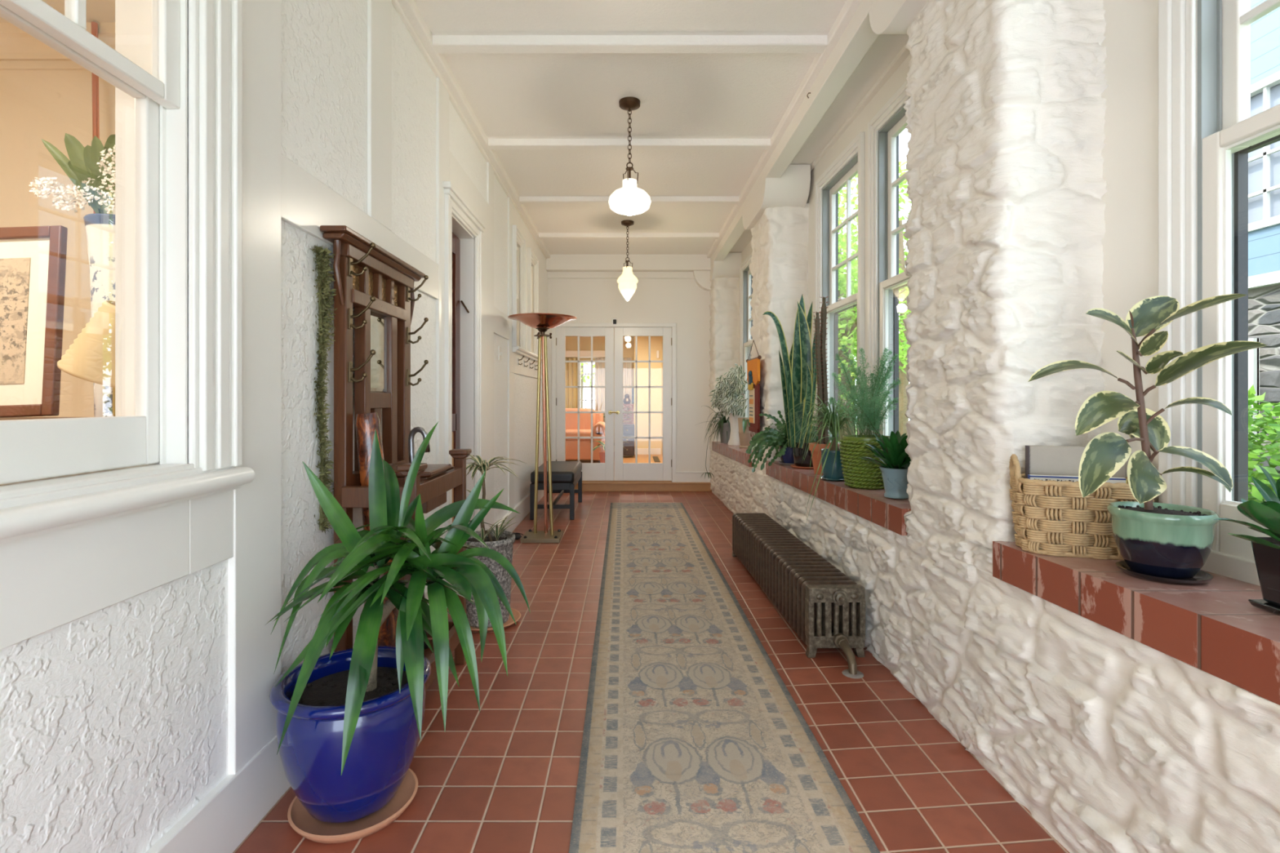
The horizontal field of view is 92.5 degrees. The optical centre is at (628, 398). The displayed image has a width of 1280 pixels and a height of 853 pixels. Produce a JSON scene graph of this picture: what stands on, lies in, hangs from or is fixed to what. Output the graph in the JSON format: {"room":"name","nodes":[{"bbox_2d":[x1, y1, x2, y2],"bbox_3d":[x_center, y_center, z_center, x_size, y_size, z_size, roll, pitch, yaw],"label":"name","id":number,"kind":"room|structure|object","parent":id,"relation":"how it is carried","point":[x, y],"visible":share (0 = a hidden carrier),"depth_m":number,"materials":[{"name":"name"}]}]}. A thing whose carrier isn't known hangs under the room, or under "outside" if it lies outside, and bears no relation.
{"room":"enclosed porch hallway","nodes":[
{"label":"enclosed porch hallway","id":0,"kind":"room"},
{"bbox_2d":[0,60,115,417],"bbox_3d":[-3.020,-0.430,0.400,3.560,3.300,6.200,0,0,0],"label":"wall","id":1,"kind":"structure","parent":0,"point":[36,105],"depth_m":3.28,"materials":[{"name":"beige paint"}]},
{"bbox_2d":[0,22,115,70],"bbox_3d":[-2.940,-1.860,3.237,3.320,0.200,0.095,0,0,0],"label":"trim","id":2,"kind":"structure","parent":1,"relation":"attached to","point":[15,44],"depth_m":3.25,"materials":[{"name":"beige"}]},
{"bbox_2d":[0,0,115,22],"bbox_3d":[-3.035,-2.020,2.800,3.530,0.120,11.000,0,0,0],"label":"ceiling","id":3,"kind":"structure","parent":0,"point":[97,11],"depth_m":3.08,"materials":[{"name":"beige paint"}]},
{"bbox_2d":[0,0,540,852],"bbox_3d":[-1.165,-0.330,3.500,0.160,3.300,9.600,0,0,0],"label":"wall","id":4,"kind":"structure","parent":0,"point":[114,718],"depth_m":1.64,"materials":[{"name":"white paint"}]},
{"bbox_2d":[0,0,254,543],"bbox_3d":[-1.139,-0.719,0.728,0.262,1.922,1.855,0,0,0],"label":"window","id":5,"kind":"structure","parent":4,"relation":"in","point":[56,474],"depth_m":1.49,"materials":[{"name":"paint"}]},
{"bbox_2d":[0,0,547,774],"bbox_3d":[-1.078,-0.310,3.430,0.024,3.060,9.460,0,0,0],"label":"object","id":6,"kind":"object","parent":4,"relation":"attached to","point":[49,581],"visible":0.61,"depth_m":1.77,"materials":[{"name":"paint"}]},
{"bbox_2d":[145,489,543,852],"bbox_3d":[-1.074,1.120,3.400,0.032,0.200,9.400,0,0,0],"label":"baseboard","id":7,"kind":"structure","parent":4,"relation":"attached to","point":[226,815],"depth_m":1.65,"materials":[{"name":"paint"}]},
{"bbox_2d":[442,181,485,608],"bbox_3d":[-1.146,-0.018,3.965,0.248,2.475,0.870,0,0,0],"label":"door","id":8,"kind":"structure","parent":4,"relation":"in","point":[463,224],"depth_m":4.27,"materials":[{"name":"paint"}]},
{"bbox_2d":[391,0,550,259],"bbox_3d":[-1.051,-1.853,3.400,0.078,0.075,9.400,0,0,0],"label":"crown molding","id":9,"kind":"structure","parent":4,"relation":"attached to","point":[408,11],"depth_m":3.74,"materials":[{"name":"white paint"}]},
{"bbox_2d":[498,346,502,360],"bbox_3d":[-1.078,-0.380,5.180,0.018,0.120,0.100,0,0,0],"label":"switch plate","id":10,"kind":"object","parent":4,"relation":"attached to","point":[500,348],"visible":1,"depth_m":5.16,"materials":[{"name":"white plastic"}]},
{"bbox_2d":[511,225,525,349],"bbox_3d":[-1.150,-1.042,5.915,0.240,1.125,0.520,0,0,0],"label":"window","id":11,"kind":"structure","parent":4,"relation":"in","point":[518,254],"depth_m":6.06,"materials":[{"name":"paint"}]},
{"bbox_2d":[512,346,542,363],"bbox_3d":[-1.049,-0.464,6.565,0.072,0.057,1.770,0,0,0],"label":"window sill","id":12,"kind":"structure","parent":4,"relation":"attached to","point":[517,349],"depth_m":6.15,"materials":[{"name":"paint"}]},
{"bbox_2d":[527,247,538,355],"bbox_3d":[-1.150,-1.042,6.775,0.240,1.125,0.560,0,0,0],"label":"window","id":13,"kind":"structure","parent":4,"relation":"in","point":[532,259],"depth_m":6.90,"materials":[{"name":"paint"}]},
{"bbox_2d":[269,645,431,822],"bbox_3d":[-0.825,1.016,1.845,0.442,0.377,0.442,0,0,0],"label":"pot","id":14,"kind":"object","parent":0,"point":[376,784],"depth_m":1.71,"materials":[{"name":"blue ceramic"}]},
{"bbox_2d":[466,529,515,627],"bbox_3d":[-0.775,0.982,3.360,0.308,0.460,0.308,0,0,0],"label":"pot","id":15,"kind":"object","parent":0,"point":[502,543],"depth_m":3.27,"materials":[{"name":"stone"}]},
{"bbox_2d":[565,336,634,337],"bbox_3d":[-0.600,-1.330,10.600,6.000,0.100,4.600,0,0,0],"label":"ceiling","id":16,"kind":"structure","parent":0,"point":[566,336],"depth_m":12.65,"materials":[{"name":"beige paint"}]},
{"bbox_2d":[565,336,662,456],"bbox_3d":[-0.600,-0.080,10.575,6.200,2.600,4.550,0,0,0],"label":"wall","id":17,"kind":"structure","parent":0,"point":[656,342],"depth_m":12.10,"materials":[{"name":"brown"}]},
{"bbox_2d":[565,350,604,357],"bbox_3d":[-1.000,-0.912,12.580,1.200,0.135,0.240,0,0,0],"label":"valance","id":18,"kind":"object","parent":17,"relation":"attached to","point":[569,353],"visible":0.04,"depth_m":12.46,"materials":[{"name":"beige fabric"}]},
{"bbox_2d":[565,357,577,408],"bbox_3d":[-1.195,0.120,12.550,0.335,1.920,0.076,0,0,0],"label":"curtain","id":19,"kind":"object","parent":18,"relation":"hanging from","point":[571,368],"visible":0.43,"depth_m":12.54,"materials":[{"name":"brown fabric"}]},
{"bbox_2d":[595,357,604,422],"bbox_3d":[-0.570,0.120,12.550,0.226,1.920,0.076,0,0,0],"label":"curtain","id":20,"kind":"object","parent":18,"relation":"hanging from","point":[599,366],"visible":0.6,"depth_m":12.56,"materials":[{"name":"beige fabric"}]},
{"bbox_2d":[579,362,595,408],"bbox_3d":[-0.810,-0.240,12.725,0.420,1.080,0.070,0,0,0],"label":"window","id":21,"kind":"structure","parent":17,"relation":"in","point":[585,374],"depth_m":12.71,"materials":[{"name":"paint"}]},
{"bbox_2d":[622,357,631,419],"bbox_3d":[-0.010,-0.210,12.550,0.186,1.260,0.076,0,0,0],"label":"curtain","id":22,"kind":"object","parent":17,"relation":"hanging from","point":[627,366],"visible":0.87,"depth_m":12.54,"materials":[{"name":"beige fabric"}]},
{"bbox_2d":[631,387,634,403],"bbox_3d":[-0.030,-0.070,12.647,0.300,0.340,0.106,0,0,0],"label":"wall screen","id":23,"kind":"object","parent":17,"relation":"attached to","point":[633,388],"visible":0.21,"depth_m":12.60,"materials":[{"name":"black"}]},
{"bbox_2d":[634,448,660,454],"bbox_3d":[1.260,1.040,11.640,2.280,0.120,0.920,0,0,0],"label":"baseboard","id":24,"kind":"structure","parent":17,"relation":"attached to","point":[640,451],"depth_m":12.08,"materials":[{"name":"paint"}]},
{"bbox_2d":[565,454,662,462],"bbox_3d":[-0.600,1.160,10.600,6.000,0.120,4.600,0,0,0],"label":"floor","id":25,"kind":"structure","parent":0,"point":[641,458],"depth_m":10.99,"materials":[{"name":"brown wood"}]},
{"bbox_2d":[565,408,604,462],"bbox_3d":[-1.250,0.635,10.750,1.740,0.930,0.840,0,0,0],"label":"sofa","id":26,"kind":"object","parent":25,"relation":"on","point":[571,419],"visible":0.19,"depth_m":10.37,"materials":[{"name":"fabric"}]},
{"bbox_2d":[565,429,593,439],"bbox_3d":[-0.915,0.620,10.650,0.650,0.160,0.640,0,0,0],"label":"seat cushion","id":27,"kind":"object","parent":26,"relation":"on","point":[569,433],"depth_m":10.34,"materials":[{"name":"fabric"}]},
{"bbox_2d":[565,408,595,429],"bbox_3d":[-0.915,0.385,10.970,0.650,0.430,0.200,0,0,0],"label":"cushion","id":28,"kind":"object","parent":26,"relation":"on","point":[571,419],"depth_m":10.87,"materials":[{"name":"fabric"}]},
{"bbox_2d":[588,440,626,462],"bbox_3d":[-0.317,0.887,9.892,0.692,0.426,0.792,0,0,0],"label":"potted plant","id":29,"kind":"object","parent":25,"relation":"on","point":[602,454],"visible":0.21,"depth_m":9.81,"materials":[{"name":"green plant"}]},
{"bbox_2d":[622,423,634,455],"bbox_3d":[-0.020,0.770,11.581,0.280,0.580,0.479,0,0,0],"label":"chest","id":30,"kind":"object","parent":25,"relation":"on","point":[628,429],"visible":0.75,"depth_m":11.37,"materials":[{"name":"brown wood"}]},
{"bbox_2d":[622,404,633,424],"bbox_3d":[-0.020,0.290,11.600,0.240,0.380,0.200,0,0,0],"label":"stand","id":31,"kind":"object","parent":30,"relation":"on","point":[624,405],"visible":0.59,"depth_m":11.50,"materials":[{"name":"brown wood"}]},
{"bbox_2d":[622,394,631,404],"bbox_3d":[-0.020,0.005,11.600,0.150,0.190,0.150,0,0,0],"label":"jar","id":32,"kind":"object","parent":31,"relation":"on","point":[627,400],"visible":1,"depth_m":11.56,"materials":[{"name":"glass"}]},
{"bbox_2d":[413,0,846,254],"bbox_3d":[0.200,-1.955,3.500,3.000,0.150,9.600,0,0,0],"label":"ceiling","id":33,"kind":"structure","parent":0,"point":[511,95],"depth_m":3.83,"materials":[{"name":"white paint"}]},
{"bbox_2d":[617,219,638,301],"bbox_3d":[-0.006,-1.458,6.510,0.226,0.845,0.226,0,0,0],"label":"pendant lamp","id":34,"kind":"object","parent":33,"relation":"hanging from","point":[627,281],"visible":1,"depth_m":6.46,"materials":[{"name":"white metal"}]},
{"bbox_2d":[608,96,650,216],"bbox_3d":[0.010,-1.519,3.880,0.270,0.722,0.270,0,0,0],"label":"pendant lamp","id":35,"kind":"object","parent":33,"relation":"hanging from","point":[629,200],"visible":1,"depth_m":3.82,"materials":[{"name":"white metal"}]},
{"bbox_2d":[432,35,827,239],"bbox_3d":[0.000,-1.861,3.212,2.120,0.058,7.643,0,0,0],"label":"ceiling beam","id":36,"kind":"structure","parent":33,"relation":"attached to","point":[441,43],"depth_m":3.22,"materials":[{"name":"white paint"}]},
{"bbox_2d":[711,0,879,264],"bbox_3d":[1.135,-1.810,3.400,0.120,0.160,9.400,0,0,0],"label":"beam","id":37,"kind":"structure","parent":33,"relation":"attached to","point":[858,37],"depth_m":3.60,"materials":[{"name":"white paint"}]},
{"bbox_2d":[729,34,910,252],"bbox_3d":[1.385,-1.857,3.500,0.390,0.085,9.600,0,0,0],"label":"soffit","id":38,"kind":"structure","parent":33,"relation":"attached to","point":[887,52],"depth_m":3.73,"materials":[{"name":"white paint"}]},
{"bbox_2d":[547,278,753,471],"bbox_3d":[0.200,-0.330,8.225,3.000,3.300,0.150,0,0,0],"label":"wall","id":39,"kind":"structure","parent":0,"point":[682,302],"depth_m":8.15,"materials":[{"name":"white paint"}]},
{"bbox_2d":[551,323,676,482],"bbox_3d":[-0.188,0.056,8.202,1.655,2.121,0.196,0,0,0],"label":"door","id":40,"kind":"structure","parent":39,"relation":"in","point":[613,469],"depth_m":8.16,"materials":[{"name":"paint"}]},
{"bbox_2d":[546,254,711,291],"bbox_3d":[0.010,-1.660,8.080,2.220,0.460,0.200,0,0,0],"label":"beam","id":41,"kind":"structure","parent":39,"relation":"attached to","point":[697,267],"depth_m":7.98,"materials":[{"name":"white paint"}]},
{"bbox_2d":[675,471,711,482],"bbox_3d":[0.875,1.042,8.140,0.490,0.145,0.040,0,0,0],"label":"baseboard","id":42,"kind":"structure","parent":39,"relation":"attached to","point":[681,477],"depth_m":8.13,"materials":[{"name":"paint"}]},
{"bbox_2d":[706,0,862,257],"bbox_3d":[1.065,-1.860,3.400,0.070,0.060,9.400,0,0,0],"label":"crown molding","id":43,"kind":"structure","parent":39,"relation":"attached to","point":[849,8],"depth_m":3.77,"materials":[{"name":"white paint"}]},
{"bbox_2d":[232,491,1069,852],"bbox_3d":[0.150,1.280,3.450,2.900,0.120,9.500,0,0,0],"label":"floor","id":44,"kind":"structure","parent":0,"point":[502,777],"depth_m":2.21,"materials":[{"name":"tile"}]},
{"bbox_2d":[320,225,471,691],"bbox_3d":[-0.899,0.310,2.533,0.333,1.820,0.835,0,0,0],"label":"hall tree","id":45,"kind":"object","parent":44,"relation":"on","point":[379,285],"visible":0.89,"depth_m":2.40,"materials":[{"name":"brown wood"}]},
{"bbox_2d":[311,244,337,533],"bbox_3d":[-1.059,-0.030,2.153,0.053,1.019,0.171,0,0,0],"label":"vine","id":46,"kind":"object","parent":45,"relation":"hanging from","point":[323,257],"visible":0.95,"depth_m":2.14,"materials":[{"name":"green plant"}]},
{"bbox_2d":[355,412,399,645],"bbox_3d":[-0.943,0.575,2.321,0.165,1.046,0.107,0,0,0],"label":"log","id":47,"kind":"object","parent":45,"relation":"on","point":[366,424],"visible":0.41,"depth_m":2.28,"materials":[{"name":"brown wood"}]},
{"bbox_2d":[370,311,386,392],"bbox_3d":[-1.049,-0.190,2.537,0.022,0.330,0.218,0,0,0],"label":"mirror","id":48,"kind":"object","parent":45,"relation":"on","point":[378,320],"depth_m":2.55,"materials":[{"name":"clear mirror"}]},
{"bbox_2d":[408,426,430,648],"bbox_3d":[-0.920,0.614,2.707,0.100,0.982,0.058,0,0,0],"label":"cane","id":49,"kind":"object","parent":45,"relation":"on","point":[417,429],"visible":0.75,"depth_m":2.69,"materials":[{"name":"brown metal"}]},
{"bbox_2d":[423,640,434,658],"bbox_3d":[-0.902,1.113,2.515,0.235,0.015,0.590,0,0,0],"label":"shelf","id":50,"kind":"object","parent":45,"relation":"attached to","point":[427,652],"depth_m":2.68,"materials":[{"name":"brown wood"}]},
{"bbox_2d":[266,422,530,844],"bbox_3d":[-0.667,0.645,1.819,0.687,1.150,0.696,0,0,-43],"label":"yucca","id":51,"kind":"object","parent":44,"relation":"on","point":[349,722],"visible":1,"depth_m":1.72,"materials":[{"name":"plant"}]},
{"bbox_2d":[466,454,524,631],"bbox_3d":[-0.781,0.760,3.355,0.414,0.920,0.475,0,0,0],"label":"potted plant","id":52,"kind":"object","parent":44,"relation":"on","point":[500,540],"visible":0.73,"depth_m":3.30,"materials":[{"name":"plant"}]},
{"bbox_2d":[507,312,577,542],"bbox_3d":[-0.753,0.257,5.340,0.612,1.926,0.596,0,0,0],"label":"floor lamp","id":53,"kind":"object","parent":44,"relation":"on","point":[542,322],"visible":0.96,"depth_m":5.32,"materials":[{"name":"metal"}]},
{"bbox_2d":[529,461,582,519],"bbox_3d":[-0.765,0.978,6.700,0.444,0.485,1.080,0,0,0],"label":"upholstered bench","id":54,"kind":"object","parent":44,"relation":"on","point":[566,475],"visible":0.89,"depth_m":6.17,"materials":[{"name":"black leather"}]},
{"bbox_2d":[574,484,711,491],"bbox_3d":[0.015,1.168,8.105,2.170,0.104,0.110,0,0,0],"label":"step","id":55,"kind":"structure","parent":44,"relation":"on","point":[585,487],"depth_m":8.05,"materials":[{"name":"brown wood"}]},
{"bbox_2d":[577,481,711,484],"bbox_3d":[0.015,1.115,8.098,2.170,0.014,0.125,0,0,0],"label":"step nosing","id":56,"kind":"structure","parent":55,"relation":"on","point":[583,482],"depth_m":8.07,"materials":[{"name":"brown wood"}]},
{"bbox_2d":[568,502,879,852],"bbox_3d":[0.238,1.215,3.952,0.830,0.011,6.404,0,0,0],"label":"runner rug","id":57,"kind":"object","parent":44,"relation":"on","point":[694,740],"visible":1,"depth_m":2.25,"materials":[{"name":"beige carpet"}]},
{"bbox_2d":[732,513,865,678],"bbox_3d":[0.963,1.053,3.719,0.273,0.337,2.101,0,0,-1],"label":"radiator","id":58,"kind":"object","parent":44,"relation":"on","point":[824,606],"visible":1,"depth_m":3.10,"materials":[{"name":"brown metal"}]},
{"bbox_2d":[738,0,1197,507],"bbox_3d":[1.522,-0.430,3.500,0.085,3.300,9.602,0,0,-1],"label":"window trim","id":59,"kind":"structure","parent":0,"point":[1130,154],"depth_m":1.85,"materials":[{"name":"white paint"}]},
{"bbox_2d":[739,252,752,417],"bbox_3d":[1.470,-0.553,7.220,0.152,2.224,0.870,0,0,0],"label":"window","id":60,"kind":"structure","parent":59,"relation":"in","point":[745,276],"depth_m":7.56,"materials":[{"name":"paint"}]},
{"bbox_2d":[814,131,864,448],"bbox_3d":[1.510,-0.577,4.260,0.153,2.175,0.890,0,0,0],"label":"window","id":61,"kind":"structure","parent":59,"relation":"in","point":[827,228],"depth_m":4.56,"materials":[{"name":"paint"}]},
{"bbox_2d":[867,80,911,456],"bbox_3d":[1.523,-0.586,3.260,0.153,2.159,0.890,0,0,0],"label":"window","id":62,"kind":"structure","parent":59,"relation":"in","point":[890,282],"depth_m":3.60,"materials":[{"name":"paint"}]},
{"bbox_2d":[1158,0,1279,586],"bbox_3d":[1.550,-0.602,1.260,0.153,2.126,0.890,0,0,0],"label":"window","id":63,"kind":"structure","parent":59,"relation":"in","point":[1227,131],"depth_m":1.61,"materials":[{"name":"paint"}]},
{"bbox_2d":[708,0,1279,852],"bbox_3d":[1.330,-0.178,3.449,0.438,2.804,9.500,0,0,-1],"label":"wall","id":64,"kind":"structure","parent":0,"point":[1111,741],"depth_m":1.94,"materials":[{"name":"stone"}]},
{"bbox_2d":[710,252,741,280],"bbox_3d":[1.253,-1.690,8.010,0.354,0.290,0.640,0,0,0],"label":"capital","id":65,"kind":"object","parent":64,"relation":"attached to","point":[729,268],"visible":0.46,"depth_m":7.71,"materials":[{"name":"white paint"}]},
{"bbox_2d":[711,441,752,466],"bbox_3d":[1.319,0.587,6.730,0.482,0.149,2.260,0,0,0],"label":"window sill","id":66,"kind":"structure","parent":64,"relation":"attached to","point":[735,453],"depth_m":6.48,"materials":[{"name":"tile"}]},
{"bbox_2d":[695,405,730,478],"bbox_3d":[1.107,0.522,7.421,0.513,0.878,0.441,0,0,-41],"label":"spider plant","id":67,"kind":"object","parent":66,"relation":"on","point":[724,427],"visible":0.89,"depth_m":7.49,"materials":[{"name":"green plant"}]},
{"bbox_2d":[708,364,748,445],"bbox_3d":[1.177,0.064,7.114,0.470,0.944,0.697,0,0,14],"label":"potted ficus","id":68,"kind":"object","parent":66,"relation":"on","point":[727,398],"visible":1,"depth_m":6.94,"materials":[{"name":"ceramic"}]},
{"bbox_2d":[727,413,743,445],"bbox_3d":[1.262,0.350,7.120,0.208,0.372,0.208,0,0,0],"label":"pot","id":69,"kind":"object","parent":68,"relation":"on","point":[734,440],"depth_m":7.05,"materials":[{"name":"white ceramic"}]},
{"bbox_2d":[737,417,752,448],"bbox_3d":[1.334,0.362,6.509,0.309,0.332,0.318,0,0,0],"label":"clay pot","id":70,"kind":"object","parent":66,"relation":"on","point":[744,424],"visible":0.56,"depth_m":6.51,"materials":[{"name":"ceramic"}]},
{"bbox_2d":[746,340,761,436],"bbox_3d":[1.068,-0.056,5.280,0.054,0.903,0.530,0,0,0],"label":"wall hanging","id":71,"kind":"object","parent":64,"relation":"attached to","point":[753,364],"depth_m":5.21,"materials":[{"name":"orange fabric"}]},
{"bbox_2d":[742,164,810,229],"bbox_3d":[1.253,-1.690,5.283,0.354,0.290,0.974,0,0,0],"label":"capital","id":72,"kind":"object","parent":64,"relation":"attached to","point":[792,188],"visible":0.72,"depth_m":4.85,"materials":[{"name":"white paint"}]},
{"bbox_2d":[765,460,911,535],"bbox_3d":[1.339,0.538,3.769,0.443,0.152,2.394,0,0,0],"label":"window sill","id":73,"kind":"structure","parent":64,"relation":"attached to","point":[872,505],"depth_m":3.16,"materials":[{"name":"tile"}]},
{"bbox_2d":[746,410,831,472],"bbox_3d":[1.234,0.315,4.614,0.665,0.458,0.624,0,0,44],"label":"fern","id":74,"kind":"object","parent":73,"relation":"on","point":[761,438],"visible":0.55,"depth_m":4.53,"materials":[{"name":"plant"}]},
{"bbox_2d":[779,445,794,463],"bbox_3d":[1.225,0.419,4.600,0.176,0.132,0.176,0,0,0],"label":"pot","id":75,"kind":"object","parent":74,"relation":"on","point":[788,458],"depth_m":4.53,"materials":[{"name":"blue ceramic"}]},
{"bbox_2d":[762,294,817,469],"bbox_3d":[1.181,-0.134,4.279,0.274,1.249,0.468,0,0,43],"label":"snake plant","id":76,"kind":"object","parent":73,"relation":"on","point":[797,371],"visible":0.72,"depth_m":4.30,"materials":[{"name":"green plant"}]},
{"bbox_2d":[808,296,839,475],"bbox_3d":[1.262,-0.087,3.950,0.186,1.142,0.186,0,0,0],"label":"cactus","id":77,"kind":"object","parent":73,"relation":"on","point":[821,368],"visible":0.78,"depth_m":3.94,"materials":[{"name":"plant"}]},
{"bbox_2d":[808,442,839,475],"bbox_3d":[1.262,0.386,3.950,0.186,0.197,0.186,0,0,0],"label":"pot","id":78,"kind":"object","parent":77,"relation":"on","point":[815,461],"depth_m":3.91,"materials":[{"name":"ceramic"}]},
{"bbox_2d":[768,392,882,526],"bbox_3d":[1.180,0.339,3.619,0.648,0.750,0.726,0,0,-19],"label":"plant","id":79,"kind":"object","parent":73,"relation":"on","point":[831,464],"visible":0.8,"depth_m":3.55,"materials":[{"name":"green plant"}]},
{"bbox_2d":[828,344,902,489],"bbox_3d":[1.262,0.087,3.243,0.344,0.772,0.566,0,0,25],"label":"fern","id":80,"kind":"object","parent":73,"relation":"on","point":[860,473],"visible":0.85,"depth_m":3.21,"materials":[{"name":"green plant"}]},
{"bbox_2d":[839,435,889,489],"bbox_3d":[1.285,0.337,3.285,0.288,0.272,0.286,0,0,0],"label":"pot","id":81,"kind":"object","parent":80,"relation":"on","point":[860,473],"depth_m":3.19,"materials":[{"name":"green wicker"}]},
{"bbox_2d":[857,425,911,498],"bbox_3d":[1.223,0.295,2.874,0.264,0.334,0.343,0,0,12],"label":"potted succulent","id":82,"kind":"object","parent":73,"relation":"on","point":[894,455],"visible":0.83,"depth_m":2.82,"materials":[{"name":"green plant"}]},
{"bbox_2d":[879,465,908,498],"bbox_3d":[1.262,0.392,2.875,0.156,0.141,0.156,0,0,0],"label":"pot","id":83,"kind":"object","parent":82,"relation":"on","point":[895,477],"depth_m":2.82,"materials":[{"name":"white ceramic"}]},
{"bbox_2d":[868,0,928,34],"bbox_3d":[1.253,-1.690,2.259,0.354,0.290,0.967,0,0,0],"label":"capital","id":84,"kind":"object","parent":64,"relation":"attached to","point":[886,16],"visible":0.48,"depth_m":2.53,"materials":[{"name":"white paint"}]},
{"bbox_2d":[992,541,1279,705],"bbox_3d":[1.359,0.488,0.748,0.402,0.152,2.395,0,0,0],"label":"window sill","id":85,"kind":"structure","parent":64,"relation":"attached to","point":[1212,627],"depth_m":1.37,"materials":[{"name":"tile"}]},
{"bbox_2d":[1008,453,1154,559],"bbox_3d":[1.322,0.309,1.800,0.348,0.284,0.202,0,0,17],"label":"woven basket","id":86,"kind":"object","parent":85,"relation":"on","point":[1031,508],"visible":0.69,"depth_m":1.74,"materials":[{"name":"wicker"}]},
{"bbox_2d":[1025,445,1124,478],"bbox_3d":[1.336,0.281,1.837,0.245,0.275,0.032,0,0,17],"label":"album","id":87,"kind":"object","parent":86,"relation":"in","point":[1058,460],"visible":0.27,"depth_m":1.84,"materials":[{"name":"white paper"}]},
{"bbox_2d":[1027,474,1126,547],"bbox_3d":[1.307,0.332,1.789,0.242,0.210,0.013,0,0,17],"label":"magazine","id":88,"kind":"object","parent":86,"relation":"in","point":[1044,477],"visible":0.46,"depth_m":1.79,"materials":[{"name":"white paper"}]},
{"bbox_2d":[1027,293,1266,585],"bbox_3d":[1.214,0.088,1.530,0.448,0.713,0.301,0,0,11],"label":"rubber plant","id":89,"kind":"object","parent":85,"relation":"on","point":[1171,544],"visible":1,"depth_m":1.47,"materials":[{"name":"green plant"}]},
{"bbox_2d":[1213,463,1279,614],"bbox_3d":[1.277,0.291,1.189,0.373,0.297,0.156,0,0,-31],"label":"potted plant","id":90,"kind":"object","parent":85,"relation":"on","point":[1266,550],"visible":1,"depth_m":1.25,"materials":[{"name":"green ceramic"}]},
{"bbox_2d":[1250,541,1279,605],"bbox_3d":[1.372,0.360,1.245,0.110,0.131,0.110,0,0,0],"label":"pot","id":91,"kind":"object","parent":90,"relation":"on","point":[1267,558],"depth_m":1.27,"materials":[{"name":"black ceramic"}]},
{"bbox_3d":[-3.050,1.270,2.800,3.500,0.100,11.000,0,0,0],"label":"floor","id":92,"kind":"structure","parent":0,"visible":0},
{"bbox_2d":[0,417,83,420],"bbox_3d":[-2.350,0.650,2.250,1.900,1.140,0.840,0,0,0],"label":"console table","id":93,"kind":"object","parent":92,"relation":"on","point":[6,418],"visible":0.02,"depth_m":2.49,"materials":[{"name":"brown wood"}]},
{"bbox_2d":[0,225,67,417],"bbox_3d":[-2.397,-0.277,2.231,0.684,0.721,0.090,0,0,0],"label":"framed print","id":94,"kind":"object","parent":93,"relation":"on","point":[33,259],"visible":1,"depth_m":2.23,"materials":[{"name":"brown wood"}]},
{"bbox_2d":[29,133,115,417],"bbox_3d":[-1.778,-0.391,2.020,0.424,0.937,0.198,0,0,0],"label":"porcelain vase","id":95,"kind":"object","parent":93,"relation":"on","point":[91,169],"visible":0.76,"depth_m":1.96,"materials":[{"name":"white ceramic"}]},
{"bbox_2d":[57,300,115,416],"bbox_3d":[-1.517,-0.105,1.800,0.239,0.365,0.219,0,0,0],"label":"table lamp","id":96,"kind":"object","parent":93,"relation":"on","point":[91,357],"visible":0.5,"depth_m":1.72,"materials":[{"name":"beige fabric"}]},
{"bbox_2d":[91,21,99,213],"bbox_3d":[-2.750,-0.365,3.180,0.100,3.170,0.100,0,0,0],"label":"pole","id":97,"kind":"object","parent":92,"relation":"on","point":[95,78],"visible":0.08,"depth_m":3.17,"materials":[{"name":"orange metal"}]},
{"label":"outside","id":98,"kind":"structure","parent":0,"visible":0},
{"bbox_3d":[20.950,1.820,15.000,38.100,0.200,50.000,0,0,0],"label":"ground","id":99,"kind":"structure","parent":98,"visible":0},
{"bbox_2d":[838,195,908,442],"bbox_3d":[3.738,-0.851,11.034,2.372,5.164,2.490,0,0,-19],"label":"tree","id":100,"kind":"object","parent":99,"relation":"on","point":[846,336],"visible":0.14,"depth_m":10.74,"materials":[{"name":"green plant"}]},
{"bbox_2d":[838,173,911,412],"bbox_3d":[5.085,-2.152,15.609,3.870,7.760,5.131,0,0,34],"label":"tree","id":101,"kind":"object","parent":99,"relation":"on","point":[841,259],"visible":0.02,"depth_m":14.91,"materials":[{"name":"green plant"}]},
{"bbox_2d":[838,161,911,436],"bbox_3d":[8.960,-3.660,21.770,7.955,10.771,8.480,0,0,25],"label":"tree","id":102,"kind":"object","parent":99,"relation":"on","point":[903,401],"visible":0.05,"depth_m":21.38,"materials":[{"name":"green plant"}]},
{"bbox_2d":[1248,0,1279,502],"bbox_3d":[6.965,-1.780,3.010,4.070,7.000,11.020,0,0,0],"label":"house","id":103,"kind":"structure","parent":99,"relation":"on","point":[1264,163],"depth_m":4.79,"materials":[{"name":"stone"}]},
{"bbox_2d":[1248,83,1279,223],"bbox_3d":[5.030,-1.905,4.475,0.020,1.150,1.150,0,0,0],"label":"window","id":104,"kind":"structure","parent":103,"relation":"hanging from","point":[1255,167],"depth_m":4.86,"materials":[{"name":"grey"}]},
{"bbox_2d":[1248,385,1279,502],"bbox_3d":[3.792,0.952,3.938,2.017,2.076,3.586,0,0,0],"label":"bush","id":105,"kind":"object","parent":99,"relation":"on","point":[1255,447],"visible":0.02,"depth_m":3.51,"materials":[{"name":"green plant"}]},
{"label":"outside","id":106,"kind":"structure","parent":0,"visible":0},
{"bbox_2d":[580,362,595,408],"bbox_3d":[-1.722,-2.174,18.956,5.991,7.804,5.321,0,0,0],"label":"tree","id":107,"kind":"object","parent":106,"point":[582,376],"visible":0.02,"depth_m":18.39,"materials":[{"name":"green plant"}]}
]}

